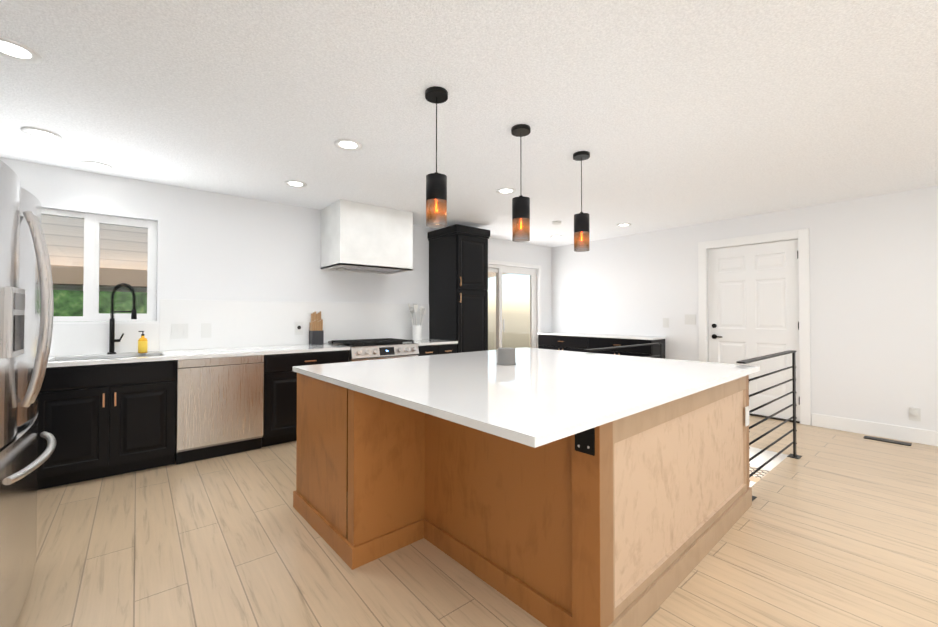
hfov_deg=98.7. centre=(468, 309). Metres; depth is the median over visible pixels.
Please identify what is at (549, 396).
island countertop
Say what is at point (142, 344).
soap bottle
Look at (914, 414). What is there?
outlet
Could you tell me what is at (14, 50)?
recessed light
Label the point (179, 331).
light switch
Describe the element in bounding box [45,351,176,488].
base cabinet
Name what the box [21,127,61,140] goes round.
recessed light
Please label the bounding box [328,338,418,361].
range
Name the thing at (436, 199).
pendant light
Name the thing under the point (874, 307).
wall
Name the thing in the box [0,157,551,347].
wall
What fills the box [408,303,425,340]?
utensil crock
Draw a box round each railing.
[584,342,663,358]
[736,350,801,500]
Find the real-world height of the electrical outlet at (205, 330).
0.140 m
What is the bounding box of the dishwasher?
[175,355,263,464]
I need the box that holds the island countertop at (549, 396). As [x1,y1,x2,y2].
[293,347,759,454]
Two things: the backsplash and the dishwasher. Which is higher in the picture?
the backsplash
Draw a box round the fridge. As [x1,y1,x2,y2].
[0,160,55,626]
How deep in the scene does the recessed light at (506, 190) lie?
3.92 m
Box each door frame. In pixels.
[488,260,540,331]
[698,228,810,425]
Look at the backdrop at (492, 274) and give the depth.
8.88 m
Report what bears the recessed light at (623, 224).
in the ceiling
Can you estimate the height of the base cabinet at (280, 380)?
0.864 m
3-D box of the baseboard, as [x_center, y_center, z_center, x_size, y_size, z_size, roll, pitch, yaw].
[5.162,1.196,2.791,0.017,0.139,4.319,1,-1,-39]
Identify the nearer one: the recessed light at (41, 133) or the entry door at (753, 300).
the recessed light at (41, 133)
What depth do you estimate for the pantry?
5.28 m
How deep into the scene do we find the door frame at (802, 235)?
4.54 m
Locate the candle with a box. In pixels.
[497,348,515,364]
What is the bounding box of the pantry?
[428,224,489,352]
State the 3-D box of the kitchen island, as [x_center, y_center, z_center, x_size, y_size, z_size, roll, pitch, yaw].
[0.352,0.833,2.608,2.310,0.864,2.000,1,-1,-39]
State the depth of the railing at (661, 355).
4.17 m
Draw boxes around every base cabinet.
[37,359,48,489]
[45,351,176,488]
[249,343,349,446]
[417,343,456,355]
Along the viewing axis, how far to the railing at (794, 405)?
3.19 m
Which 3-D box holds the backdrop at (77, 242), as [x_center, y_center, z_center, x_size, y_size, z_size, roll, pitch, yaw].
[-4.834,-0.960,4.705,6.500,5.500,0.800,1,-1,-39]
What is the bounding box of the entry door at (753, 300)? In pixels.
[708,239,799,422]
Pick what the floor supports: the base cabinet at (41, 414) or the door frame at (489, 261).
the base cabinet at (41, 414)
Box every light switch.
[171,324,187,338]
[663,318,668,327]
[685,314,695,324]
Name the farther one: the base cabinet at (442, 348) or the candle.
the base cabinet at (442, 348)
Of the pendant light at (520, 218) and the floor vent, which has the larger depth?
the floor vent
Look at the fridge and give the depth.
1.57 m
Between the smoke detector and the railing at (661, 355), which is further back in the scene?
the smoke detector
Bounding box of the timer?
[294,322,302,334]
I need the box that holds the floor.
[14,415,937,626]
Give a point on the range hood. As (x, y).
(361, 237)
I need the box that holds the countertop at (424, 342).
[405,339,456,346]
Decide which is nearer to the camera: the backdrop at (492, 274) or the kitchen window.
the kitchen window
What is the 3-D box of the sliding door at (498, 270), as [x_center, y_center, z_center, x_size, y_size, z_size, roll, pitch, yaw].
[0.496,0.298,6.569,1.716,2.026,0.110,1,-1,-39]
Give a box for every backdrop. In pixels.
[40,215,147,321]
[488,272,507,277]
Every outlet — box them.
[201,323,210,337]
[909,407,920,421]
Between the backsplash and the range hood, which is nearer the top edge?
the range hood
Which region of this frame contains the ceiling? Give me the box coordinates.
[0,0,937,247]
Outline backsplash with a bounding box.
[49,299,428,354]
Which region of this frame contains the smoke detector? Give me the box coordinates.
[552,221,561,224]
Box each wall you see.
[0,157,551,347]
[552,185,937,430]
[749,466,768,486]
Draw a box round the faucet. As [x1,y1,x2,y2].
[107,283,136,353]
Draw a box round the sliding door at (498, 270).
[488,264,535,349]
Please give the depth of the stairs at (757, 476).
3.56 m
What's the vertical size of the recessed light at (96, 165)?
0.008 m
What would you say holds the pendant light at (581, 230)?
hanging from the ceiling
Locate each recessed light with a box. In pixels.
[0,37,41,63]
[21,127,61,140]
[81,161,112,169]
[284,180,306,187]
[334,139,361,150]
[496,188,515,193]
[616,223,630,226]
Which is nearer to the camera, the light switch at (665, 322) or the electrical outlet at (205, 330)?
the electrical outlet at (205, 330)
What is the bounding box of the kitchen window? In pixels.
[40,208,158,323]
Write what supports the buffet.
on the floor
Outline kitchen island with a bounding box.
[293,371,751,626]
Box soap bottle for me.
[138,331,147,352]
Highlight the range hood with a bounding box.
[321,199,412,273]
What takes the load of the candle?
on the island countertop at (549, 396)
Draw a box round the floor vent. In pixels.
[863,436,911,445]
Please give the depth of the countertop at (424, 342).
4.92 m
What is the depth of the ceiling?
2.29 m
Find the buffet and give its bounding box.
[537,332,666,358]
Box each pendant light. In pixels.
[425,86,447,227]
[511,124,530,241]
[573,151,589,251]
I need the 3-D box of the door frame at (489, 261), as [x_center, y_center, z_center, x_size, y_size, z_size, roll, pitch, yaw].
[0.555,0.266,6.497,1.840,2.089,0.017,1,-1,-39]
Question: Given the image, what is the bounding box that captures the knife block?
[309,311,323,344]
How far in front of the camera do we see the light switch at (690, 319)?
5.44 m
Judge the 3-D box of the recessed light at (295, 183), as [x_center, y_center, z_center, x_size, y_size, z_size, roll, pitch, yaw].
[-1.599,-1.157,3.718,0.190,0.008,0.190,1,-1,-39]
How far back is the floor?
2.04 m
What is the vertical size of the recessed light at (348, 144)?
0.008 m
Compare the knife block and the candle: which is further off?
the knife block
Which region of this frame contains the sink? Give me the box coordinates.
[49,355,164,362]
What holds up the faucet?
on the countertop at (180, 354)
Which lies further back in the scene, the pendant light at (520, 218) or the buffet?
the buffet
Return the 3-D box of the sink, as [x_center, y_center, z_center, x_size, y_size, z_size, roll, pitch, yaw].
[-2.883,0.512,3.236,0.670,0.233,0.420,1,-1,-39]
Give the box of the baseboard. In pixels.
[812,413,937,445]

